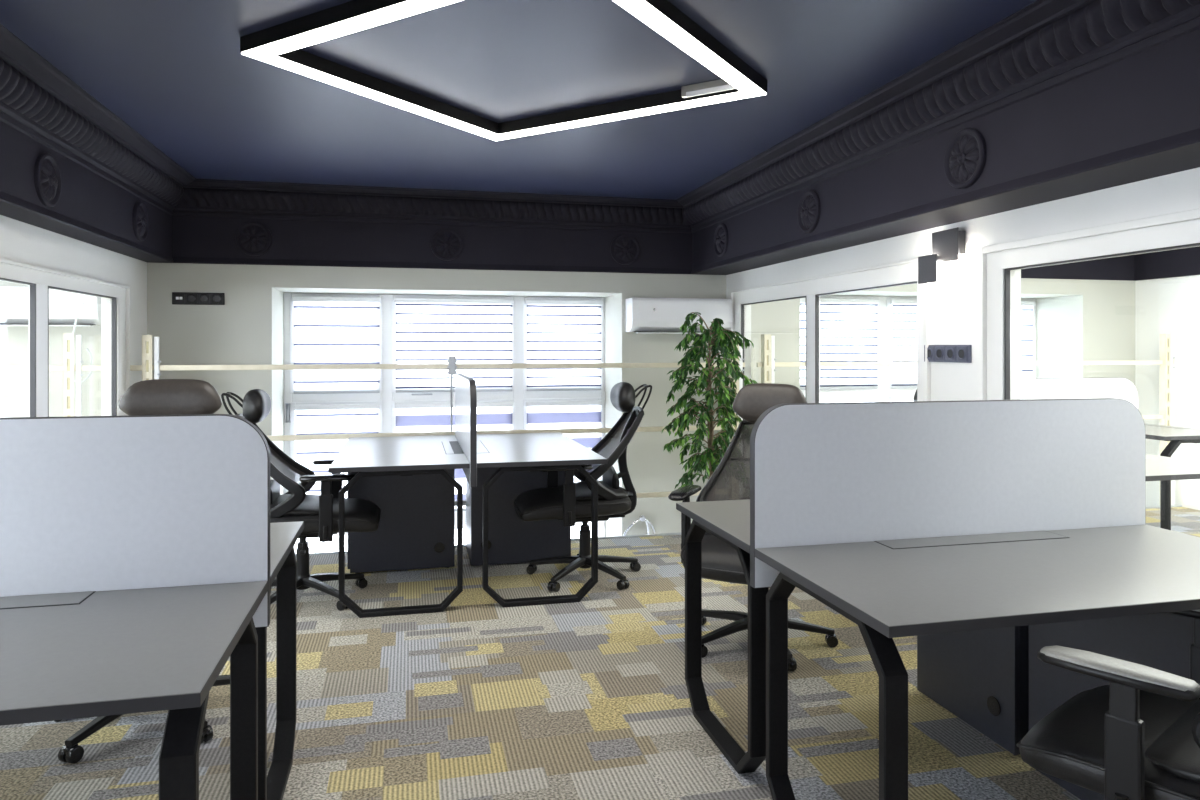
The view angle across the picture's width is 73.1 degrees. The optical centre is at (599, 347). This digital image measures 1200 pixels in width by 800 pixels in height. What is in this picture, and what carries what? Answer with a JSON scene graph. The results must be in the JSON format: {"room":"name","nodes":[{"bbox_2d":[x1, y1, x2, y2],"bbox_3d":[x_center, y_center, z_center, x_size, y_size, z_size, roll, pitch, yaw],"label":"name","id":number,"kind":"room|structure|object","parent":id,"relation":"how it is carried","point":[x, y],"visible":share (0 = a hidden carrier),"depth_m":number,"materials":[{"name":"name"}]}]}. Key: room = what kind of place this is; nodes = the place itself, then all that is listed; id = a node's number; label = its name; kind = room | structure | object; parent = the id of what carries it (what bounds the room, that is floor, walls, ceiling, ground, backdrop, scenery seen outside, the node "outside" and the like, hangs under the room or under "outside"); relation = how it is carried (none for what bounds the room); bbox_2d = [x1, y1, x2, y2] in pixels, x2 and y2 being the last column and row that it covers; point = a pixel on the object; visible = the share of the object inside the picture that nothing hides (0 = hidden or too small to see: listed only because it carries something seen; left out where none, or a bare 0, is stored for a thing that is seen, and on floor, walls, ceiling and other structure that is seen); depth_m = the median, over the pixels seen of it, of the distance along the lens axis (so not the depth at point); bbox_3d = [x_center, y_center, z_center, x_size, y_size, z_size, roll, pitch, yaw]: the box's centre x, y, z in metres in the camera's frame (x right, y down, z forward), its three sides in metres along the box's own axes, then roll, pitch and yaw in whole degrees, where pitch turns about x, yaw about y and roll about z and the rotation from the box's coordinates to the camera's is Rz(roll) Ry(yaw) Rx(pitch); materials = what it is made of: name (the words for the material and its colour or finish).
{"room":"open-plan office","nodes":[
{"label":"open-plan office","id":0,"kind":"room"},
{"bbox_2d":[0,215,146,415],"bbox_3d":[-2.083,0.113,1.230,0.090,2.950,8.550,0,0,-13],"label":"wall","id":1,"kind":"structure","parent":0,"point":[21,242],"depth_m":4.56,"materials":[{"name":"white paint"}]},
{"bbox_2d":[0,278,116,416],"bbox_3d":[-2.653,0.381,3.741,0.032,1.475,2.500,0,0,-13],"label":"window","id":2,"kind":"structure","parent":1,"relation":"in","point":[38,294],"depth_m":3.87,"materials":[{"name":"white plastic"}]},
{"bbox_2d":[0,258,129,415],"bbox_3d":[-2.622,0.430,3.759,0.022,1.615,2.570,0,0,-13],"label":"trim","id":3,"kind":"structure","parent":1,"relation":"attached to","point":[4,261],"depth_m":4.81,"materials":[{"name":"white paint"}]},
{"bbox_2d":[0,58,183,205],"bbox_3d":[-2.216,-1.002,2.930,0.091,0.116,5.120,0,0,-13],"label":"crown molding","id":4,"kind":"structure","parent":1,"relation":"attached to","point":[17,90],"depth_m":3.70,"materials":[{"name":"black paint"}]},
{"bbox_2d":[0,24,195,262],"bbox_3d":[-1.870,-0.835,1.280,0.347,0.535,8.550,0,0,-13],"label":"trim","id":5,"kind":"structure","parent":1,"relation":"attached to","point":[95,206],"depth_m":3.83,"materials":[{"name":"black paint"}]},
{"bbox_2d":[0,0,1036,199],"bbox_3d":[0.161,-1.152,1.759,11.920,0.100,8.950,0,0,-13],"label":"ceiling","id":6,"kind":"structure","parent":0,"point":[175,72],"depth_m":3.32,"materials":[{"name":"blue paint"}]},
{"bbox_2d":[240,0,766,140],"bbox_3d":[-0.294,-1.072,3.106,1.428,0.060,1.428,0,0,32],"label":"ceiling light","id":7,"kind":"object","parent":6,"relation":"attached to","point":[278,45],"visible":1,"depth_m":3.04,"materials":[{"name":"white plastic"}]},
{"bbox_2d":[241,0,460,55],"bbox_3d":[-0.648,-1.045,2.532,1.422,0.005,0.074,0,0,32],"label":"diffuser","id":8,"kind":"object","parent":7,"relation":"attached to","point":[390,10],"depth_m":2.64,"materials":[{"name":"white plastic"}]},
{"bbox_2d":[243,54,497,140],"bbox_3d":[-0.867,-1.045,3.460,0.074,0.005,1.422,0,0,32],"label":"diffuser","id":9,"kind":"object","parent":7,"relation":"attached to","point":[285,61],"depth_m":3.32,"materials":[{"name":"white plastic"}]},
{"bbox_2d":[496,92,765,140],"bbox_3d":[0.061,-1.045,3.679,1.422,0.005,0.074,0,0,32],"label":"diffuser","id":10,"kind":"object","parent":7,"relation":"attached to","point":[678,103],"depth_m":3.63,"materials":[{"name":"white plastic"}]},
{"bbox_2d":[613,0,765,93],"bbox_3d":[0.280,-1.045,2.751,0.074,0.005,1.422,0,0,32],"label":"diffuser","id":11,"kind":"object","parent":7,"relation":"attached to","point":[651,13],"depth_m":2.79,"materials":[{"name":"white plastic"}]},
{"bbox_2d":[0,262,1134,536],"bbox_3d":[-0.903,1.188,6.270,11.920,5.100,0.720,0,0,-13],"label":"wall","id":12,"kind":"structure","parent":0,"point":[1077,319],"depth_m":6.10,"materials":[{"name":"grey paint"}]},
{"bbox_2d":[34,153,61,206],"bbox_3d":[-2.410,-0.734,3.552,0.035,0.234,0.234,0,0,-13],"label":"rosette","id":13,"kind":"object","parent":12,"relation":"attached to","point":[47,175],"visible":1,"depth_m":3.53,"materials":[{"name":"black paint"}]},
{"bbox_2d":[0,286,100,326],"bbox_3d":[-3.556,-0.259,5.168,0.690,0.247,0.207,0,0,-13],"label":"air conditioner","id":14,"kind":"object","parent":12,"relation":"attached to","point":[64,306],"visible":0.61,"depth_m":5.10,"materials":[{"name":"white plastic"}]},
{"bbox_2d":[0,323,94,326],"bbox_3d":[-3.548,-0.143,5.133,0.610,0.016,0.080,0,0,-13],"label":"outlet","id":15,"kind":"object","parent":14,"relation":"attached to","point":[1,324],"depth_m":5.13,"materials":[{"name":"white plastic"}]},
{"bbox_2d":[73,302,92,381],"bbox_3d":[-3.281,-0.030,5.103,0.151,0.509,0.012,0,0,-13],"label":"coiled cable","id":16,"kind":"object","parent":14,"relation":"hanging from","point":[81,305],"visible":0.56,"depth_m":5.10,"materials":[{"name":"white plastic"}]},
{"bbox_2d":[132,201,148,240],"bbox_3d":[-2.699,-0.744,4.775,0.035,0.234,0.234,0,0,-13],"label":"rosette","id":17,"kind":"object","parent":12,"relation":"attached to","point":[140,220],"visible":1,"depth_m":4.74,"materials":[{"name":"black paint"}]},
{"bbox_2d":[172,292,224,304],"bbox_3d":[-2.709,-0.330,5.464,0.326,0.082,0.020,0,0,-13],"label":"strip","id":18,"kind":"object","parent":12,"relation":"attached to","point":[182,298],"visible":1,"depth_m":5.46,"materials":[{"name":"black plastic"}]},
{"bbox_2d":[150,179,705,274],"bbox_3d":[-0.998,-0.835,5.801,4.120,0.535,0.249,0,0,-13],"label":"trim","id":19,"kind":"structure","parent":12,"relation":"attached to","point":[200,235],"depth_m":5.78,"materials":[{"name":"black paint"}]},
{"bbox_2d":[235,222,271,255],"bbox_3d":[-2.367,-0.744,5.533,0.234,0.234,0.035,0,0,-13],"label":"rosette","id":20,"kind":"object","parent":19,"relation":"attached to","point":[252,238],"visible":1,"depth_m":5.53,"materials":[{"name":"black paint"}]},
{"bbox_2d":[430,228,463,260],"bbox_3d":[-1.101,-0.744,5.832,0.234,0.234,0.035,0,0,-13],"label":"rosette","id":21,"kind":"object","parent":19,"relation":"attached to","point":[446,244],"visible":1,"depth_m":5.83,"materials":[{"name":"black paint"}]},
{"bbox_2d":[610,234,639,264],"bbox_3d":[0.195,-0.744,6.137,0.234,0.234,0.035,0,0,-13],"label":"rosette","id":22,"kind":"object","parent":19,"relation":"attached to","point":[625,248],"visible":1,"depth_m":6.14,"materials":[{"name":"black paint"}]},
{"bbox_2d":[176,188,688,224],"bbox_3d":[-1.064,-1.002,5.793,3.624,0.116,0.091,0,0,-13],"label":"crown molding","id":23,"kind":"structure","parent":12,"relation":"attached to","point":[192,197],"depth_m":5.74,"materials":[{"name":"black paint"}]},
{"bbox_2d":[284,293,604,553],"bbox_3d":[-1.165,1.162,6.420,2.520,3.152,0.108,0,0,-13],"label":"window","id":24,"kind":"structure","parent":12,"relation":"in","point":[387,397],"depth_m":6.30,"materials":[{"name":"white plastic"}]},
{"bbox_2d":[292,296,380,393],"bbox_3d":[-2.002,-0.018,6.170,0.649,0.737,0.044,0,0,-13],"label":"roller blind","id":25,"kind":"object","parent":24,"relation":"attached to","point":[327,329],"visible":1,"depth_m":6.17,"materials":[{"name":"white fabric"}]},
{"bbox_2d":[294,404,379,497],"bbox_3d":[-2.000,0.862,6.171,0.624,0.857,0.044,0,0,-13],"label":"roller blind","id":26,"kind":"object","parent":24,"relation":"attached to","point":[321,418],"visible":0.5,"depth_m":6.15,"materials":[{"name":"white fabric"}]},
{"bbox_2d":[394,297,513,392],"bbox_3d":[-1.141,-0.018,6.373,0.929,0.737,0.044,0,0,-13],"label":"roller blind","id":27,"kind":"object","parent":24,"relation":"attached to","point":[428,330],"visible":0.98,"depth_m":6.37,"materials":[{"name":"white fabric"}]},
{"bbox_2d":[394,402,513,511],"bbox_3d":[-1.141,0.862,6.373,0.929,0.857,0.044,0,0,-13],"label":"roller blind","id":28,"kind":"object","parent":24,"relation":"attached to","point":[410,417],"visible":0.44,"depth_m":6.35,"materials":[{"name":"white fabric"}]},
{"bbox_2d":[525,299,602,390],"bbox_3d":[-0.289,-0.018,6.574,0.639,0.737,0.044,0,0,-13],"label":"roller blind","id":29,"kind":"object","parent":24,"relation":"attached to","point":[558,331],"visible":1,"depth_m":6.57,"materials":[{"name":"white fabric"}]},
{"bbox_2d":[525,400,602,481],"bbox_3d":[-0.289,0.862,6.574,0.639,0.857,0.044,0,0,-13],"label":"roller blind","id":30,"kind":"object","parent":24,"relation":"attached to","point":[582,413],"visible":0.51,"depth_m":6.58,"materials":[{"name":"white fabric"}]},
{"bbox_2d":[625,297,731,333],"bbox_3d":[0.600,-0.237,6.148,0.790,0.265,0.207,0,0,-13],"label":"air conditioner","id":31,"kind":"object","parent":12,"relation":"attached to","point":[642,315],"visible":0.79,"depth_m":6.04,"materials":[{"name":"white plastic"}]},
{"bbox_2d":[634,331,703,333],"bbox_3d":[0.608,-0.113,6.113,0.710,0.016,0.080,0,0,-13],"label":"outlet","id":32,"kind":"object","parent":31,"relation":"attached to","point":[652,332],"depth_m":6.06,"materials":[{"name":"white plastic"}]},
{"bbox_2d":[714,223,727,256],"bbox_3d":[0.839,-0.754,5.674,0.035,0.234,0.234,0,0,-13],"label":"rosette","id":33,"kind":"object","parent":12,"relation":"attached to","point":[721,231],"visible":1,"depth_m":5.65,"materials":[{"name":"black paint"}]},
{"bbox_2d":[797,190,820,232],"bbox_3d":[1.132,-0.744,4.428,0.035,0.234,0.234,0,0,-13],"label":"rosette","id":34,"kind":"object","parent":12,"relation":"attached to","point":[809,206],"visible":1,"depth_m":4.41,"materials":[{"name":"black paint"}]},
{"bbox_2d":[801,295,1035,401],"bbox_3d":[2.799,1.138,7.368,2.730,3.200,0.082,0,0,-13],"label":"window","id":35,"kind":"structure","parent":12,"relation":"in","point":[884,390],"depth_m":7.28,"materials":[{"name":"white"}]},
{"bbox_2d":[800,298,879,389],"bbox_3d":[2.020,-0.031,7.119,0.964,0.802,0.044,0,0,-13],"label":"roller blind","id":36,"kind":"object","parent":35,"relation":"attached to","point":[848,327],"visible":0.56,"depth_m":7.15,"materials":[{"name":"white fabric"}]},
{"bbox_2d":[805,396,879,402],"bbox_3d":[2.020,0.862,7.119,0.964,0.857,0.044,0,0,-13],"label":"roller blind","id":37,"kind":"object","parent":35,"relation":"attached to","point":[841,399],"visible":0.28,"depth_m":7.15,"materials":[{"name":"white fabric"}]},
{"bbox_2d":[889,395,913,401],"bbox_3d":[2.964,0.862,7.341,0.744,0.857,0.044,0,0,-13],"label":"roller blind","id":38,"kind":"object","parent":35,"relation":"attached to","point":[907,397],"visible":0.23,"depth_m":7.26,"materials":[{"name":"white fabric"}]},
{"bbox_2d":[889,299,916,388],"bbox_3d":[2.964,-0.031,7.341,0.744,0.802,0.044,0,0,-13],"label":"roller blind","id":39,"kind":"object","parent":35,"relation":"attached to","point":[904,311],"visible":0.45,"depth_m":7.29,"materials":[{"name":"white fabric"}]},
{"bbox_2d":[1021,301,1035,377],"bbox_3d":[3.757,-0.031,7.528,0.654,0.802,0.044,0,0,-13],"label":"roller blind","id":40,"kind":"object","parent":35,"relation":"attached to","point":[1026,306],"visible":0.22,"depth_m":7.58,"materials":[{"name":"white plastic"}]},
{"bbox_2d":[943,128,986,188],"bbox_3d":[1.425,-0.744,3.187,0.035,0.234,0.234,0,0,-13],"label":"rosette","id":41,"kind":"object","parent":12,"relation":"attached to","point":[964,161],"visible":1,"depth_m":3.17,"materials":[{"name":"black paint"}]},
{"bbox_2d":[1021,255,1133,280],"bbox_3d":[2.937,-0.850,6.780,3.810,0.505,0.250,0,0,-13],"label":"trim","id":42,"kind":"structure","parent":12,"relation":"attached to","point":[1122,267],"depth_m":7.12,"materials":[{"name":"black paint"}]},
{"bbox_2d":[0,507,1199,799],"bbox_3d":[0.235,1.463,1.442,11.920,0.250,8.300,0,0,-13],"label":"floor","id":43,"kind":"structure","parent":0,"point":[477,698],"depth_m":2.98,"materials":[{"name":"carpet"}]},
{"bbox_2d":[0,581,267,799],"bbox_3d":[-1.441,0.962,1.552,1.400,0.751,0.682,0,0,-13],"label":"desk","id":44,"kind":"object","parent":43,"relation":"on","point":[72,655],"visible":1,"depth_m":1.60,"materials":[{"name":"grey laminate"}]},
{"bbox_2d":[0,414,269,627],"bbox_3d":[-1.523,0.437,1.901,1.400,0.538,0.033,0,0,-13],"label":"screen","id":45,"kind":"object","parent":44,"relation":"attached to","point":[88,503],"visible":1,"depth_m":1.98,"materials":[{"name":"grey fabric"}]},
{"bbox_2d":[56,379,229,763],"bbox_3d":[-1.622,0.730,2.922,0.702,1.215,0.814,0,0,-12],"label":"office chair","id":46,"kind":"object","parent":43,"relation":"on","point":[156,396],"visible":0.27,"depth_m":3.10,"materials":[{"name":"black plastic"}]},
{"bbox_2d":[256,521,303,799],"bbox_3d":[-1.605,0.962,2.251,1.400,0.751,0.682,0,0,-13],"label":"desk","id":47,"kind":"object","parent":43,"relation":"on","point":[283,535],"visible":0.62,"depth_m":2.62,"materials":[{"name":"grey metal"}]},
{"bbox_2d":[221,389,380,612],"bbox_3d":[-1.579,0.778,4.323,0.798,1.119,0.677,0,0,-10],"label":"office chair","id":48,"kind":"object","parent":43,"relation":"on","point":[319,514],"visible":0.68,"depth_m":4.17,"materials":[{"name":"black plastic"}]},
{"bbox_2d":[343,469,454,572],"bbox_3d":[-1.252,0.978,5.059,0.650,0.720,0.497,0,0,-13],"label":"pedestal","id":49,"kind":"object","parent":43,"relation":"on","point":[416,529],"visible":0.77,"depth_m":4.83,"materials":[{"name":"black plastic"}]},
{"bbox_2d":[329,435,469,617],"bbox_3d":[-1.150,0.962,4.699,0.682,0.751,1.375,0,0,-13],"label":"desk","id":50,"kind":"object","parent":43,"relation":"on","point":[395,455],"visible":1,"depth_m":4.12,"materials":[{"name":"grey"}]},
{"bbox_2d":[455,373,476,486],"bbox_3d":[-0.798,0.437,4.770,0.033,0.538,1.375,0,0,-13],"label":"screen","id":51,"kind":"object","parent":50,"relation":"attached to","point":[465,386],"visible":0.97,"depth_m":4.29,"materials":[{"name":"grey"}]},
{"bbox_2d":[466,467,570,565],"bbox_3d":[-0.522,0.978,5.231,0.650,0.720,0.497,0,0,-13],"label":"pedestal","id":52,"kind":"object","parent":43,"relation":"on","point":[511,539],"visible":0.43,"depth_m":4.98,"materials":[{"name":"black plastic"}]},
{"bbox_2d":[477,432,606,607],"bbox_3d":[-0.451,0.962,4.864,0.682,0.751,1.375,0,0,-13],"label":"desk","id":53,"kind":"object","parent":43,"relation":"on","point":[531,452],"visible":0.84,"depth_m":4.28,"materials":[{"name":"grey"}]},
{"bbox_2d":[514,382,651,591],"bbox_3d":[-0.096,0.771,4.735,0.800,1.134,0.676,0,0,-16],"label":"office chair","id":54,"kind":"object","parent":43,"relation":"on","point":[570,502],"visible":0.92,"depth_m":4.63,"materials":[{"name":"black plastic"}]},
{"bbox_2d":[623,515,655,535],"bbox_3d":[0.292,1.353,6.147,0.267,0.168,0.067,0,0,-13],"label":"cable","id":55,"kind":"object","parent":43,"relation":"on","point":[642,518],"visible":0.92,"depth_m":6.12,"materials":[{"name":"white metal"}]},
{"bbox_2d":[662,312,756,488],"bbox_3d":[0.773,0.547,5.499,0.649,1.581,0.626,0,0,15],"label":"potted ficus","id":56,"kind":"object","parent":43,"relation":"on","point":[716,337],"visible":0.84,"depth_m":5.41,"materials":[{"name":"plant"}]},
{"bbox_2d":[676,499,768,773],"bbox_3d":[1.048,0.962,2.899,1.400,0.751,0.682,0,0,-13],"label":"desk","id":57,"kind":"object","parent":43,"relation":"on","point":[728,521],"visible":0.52,"depth_m":2.74,"materials":[{"name":"grey metal"}]},
{"bbox_2d":[668,383,837,670],"bbox_3d":[0.712,0.755,3.670,0.681,1.166,0.790,0,0,26],"label":"office chair","id":58,"kind":"object","parent":43,"relation":"on","point":[730,480],"visible":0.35,"depth_m":3.78,"materials":[{"name":"black plastic"}]},
{"bbox_2d":[917,625,1028,754],"bbox_3d":[1.500,0.978,2.958,0.462,0.720,0.565,0,0,-13],"label":"pedestal","id":59,"kind":"object","parent":43,"relation":"on","point":[981,677],"visible":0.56,"depth_m":2.77,"materials":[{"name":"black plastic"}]},
{"bbox_2d":[755,525,1199,799],"bbox_3d":[1.212,0.962,2.200,1.400,0.751,0.682,0,0,-13],"label":"desk","id":60,"kind":"object","parent":43,"relation":"on","point":[891,589],"visible":1,"depth_m":2.07,"materials":[{"name":"grey laminate"}]},
{"bbox_2d":[750,398,1144,587],"bbox_3d":[1.130,0.437,2.549,1.400,0.538,0.033,0,0,-13],"label":"screen","id":61,"kind":"object","parent":60,"relation":"attached to","point":[845,472],"visible":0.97,"depth_m":2.51,"materials":[{"name":"grey"}]},
{"bbox_2d":[1016,609,1199,799],"bbox_3d":[1.366,0.771,1.703,0.682,1.134,0.790,0,0,-40],"label":"office chair","id":62,"kind":"object","parent":43,"relation":"on","point":[1136,736],"visible":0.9,"depth_m":1.67,"materials":[{"name":"black plastic"}]},
{"bbox_2d":[1029,613,1193,799],"bbox_3d":[1.649,0.978,2.325,0.462,0.720,0.615,0,0,-13],"label":"pedestal","id":63,"kind":"object","parent":43,"relation":"on","point":[1160,641],"visible":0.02,"depth_m":2.31,"materials":[{"name":"black metal"}]},
{"bbox_2d":[1144,423,1199,529],"bbox_3d":[3.928,0.962,6.002,0.682,0.751,1.180,0,0,-13],"label":"desk","id":64,"kind":"object","parent":43,"relation":"on","point":[1176,436],"visible":0.38,"depth_m":5.42,"materials":[{"name":"grey laminate"}]},
{"bbox_2d":[1145,454,1199,480],"bbox_3d":[2.408,0.962,4.036,1.400,0.751,0.682,0,0,-13],"label":"desk","id":65,"kind":"object","parent":43,"relation":"on","point":[1157,468],"visible":0.12,"depth_m":3.94,"materials":[{"name":"grey"}]},
{"label":"desk","id":66,"kind":"object","parent":43,"relation":"on","visible":0},
{"bbox_2d":[913,378,1137,408],"bbox_3d":[2.325,0.437,4.386,1.400,0.538,0.033,0,0,-13],"label":"screen","id":67,"kind":"object","parent":66,"relation":"attached to","point":[1031,388],"visible":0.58,"depth_m":4.44,"materials":[{"name":"grey"}]},
{"bbox_2d":[726,167,1199,400],"bbox_3d":[2.015,0.113,2.196,0.090,2.950,8.550,0,0,-13],"label":"wall","id":68,"kind":"structure","parent":0,"point":[954,295],"depth_m":3.48,"materials":[{"name":"white paint"}]},
{"bbox_2d":[130,281,916,505],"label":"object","id":69,"kind":"structure","parent":68,"relation":"in","point":[812,301],"depth_m":5.32,"materials":[{"name":"white"}]},
{"bbox_2d":[295,505,1181,555],"bbox_3d":[-0.720,1.457,5.491,11.920,0.262,0.020,0,0,-13],"label":"trim","id":70,"kind":"structure","parent":68,"relation":"attached to","point":[663,534],"depth_m":5.69,"materials":[{"name":"grey plastic"}]},
{"bbox_2d":[0,333,100,416],"bbox_3d":[-4.682,0.726,4.627,3.400,1.625,0.055,0,0,-13],"label":"guard railing","id":71,"kind":"object","parent":70,"relation":"attached to","point":[68,368],"visible":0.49,"depth_m":4.94,"materials":[{"name":"beige wood"}]},
{"bbox_2d":[757,334,1174,504],"bbox_3d":[3.017,0.711,6.442,3.800,1.655,0.055,0,0,-13],"label":"guard railing","id":72,"kind":"object","parent":70,"relation":"attached to","point":[767,364],"visible":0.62,"depth_m":6.71,"materials":[{"name":"beige metal"}]},
{"bbox_2d":[731,258,930,400],"bbox_3d":[1.288,0.403,5.035,0.022,1.670,2.420,0,0,-13],"label":"trim","id":73,"kind":"structure","parent":68,"relation":"attached to","point":[927,285],"depth_m":3.86,"materials":[{"name":"white paint"}]},
{"bbox_2d":[677,0,1199,274],"bbox_3d":[1.738,-0.835,2.131,0.479,0.535,8.550,0,0,-13],"label":"trim","id":74,"kind":"structure","parent":68,"relation":"attached to","point":[1123,110],"depth_m":3.00,"materials":[{"name":"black paint"}]},
{"bbox_2d":[684,0,1199,224],"bbox_3d":[1.280,-1.002,3.600,0.091,0.116,5.420,0,0,-13],"label":"crown molding","id":75,"kind":"structure","parent":68,"relation":"attached to","point":[1098,23],"depth_m":3.05,"materials":[{"name":"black paint"}]},
{"bbox_2d":[918,227,965,283],"bbox_3d":[1.564,-0.414,3.693,0.100,0.234,0.233,0,0,-13],"label":"wall sconce","id":76,"kind":"object","parent":68,"relation":"attached to","point":[948,245],"visible":1,"depth_m":3.67,"materials":[{"name":"grey metal"}]},
{"bbox_2d":[924,345,971,362],"bbox_3d":[1.595,0.028,3.734,0.020,0.080,0.326,0,0,-13],"label":"power outlet","id":77,"kind":"object","parent":68,"relation":"attached to","point":[935,353],"visible":1,"depth_m":3.70,"materials":[{"name":"plastic"}]},
{"bbox_2d":[978,208,1199,399],"bbox_3d":[1.920,0.402,2.353,0.022,1.672,2.380,0,0,-13],"label":"trim","id":78,"kind":"structure","parent":68,"relation":"attached to","point":[1194,214],"depth_m":3.26,"materials":[{"name":"white paint"}]},
{"bbox_2d":[1004,243,1199,399],"bbox_3d":[1.954,0.360,2.361,0.032,1.515,2.300,0,0,-13],"label":"window","id":79,"kind":"structure","parent":68,"relation":"in","point":[1007,272],"depth_m":3.39,"materials":[{"name":"white"}]},
{"bbox_2d":[1135,275,1199,509],"bbox_3d":[5.864,1.188,3.104,0.200,5.100,8.550,0,0,-13],"label":"wall","id":80,"kind":"structure","parent":0,"point":[1171,305],"depth_m":6.86,"materials":[{"name":"white paint"}]},
{"bbox_2d":[1134,246,1199,280],"bbox_3d":[5.718,-0.850,3.069,0.200,0.505,8.550,0,0,-13],"label":"trim","id":81,"kind":"structure","parent":80,"relation":"attached to","point":[1185,261],"depth_m":6.91,"materials":[{"name":"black paint"}]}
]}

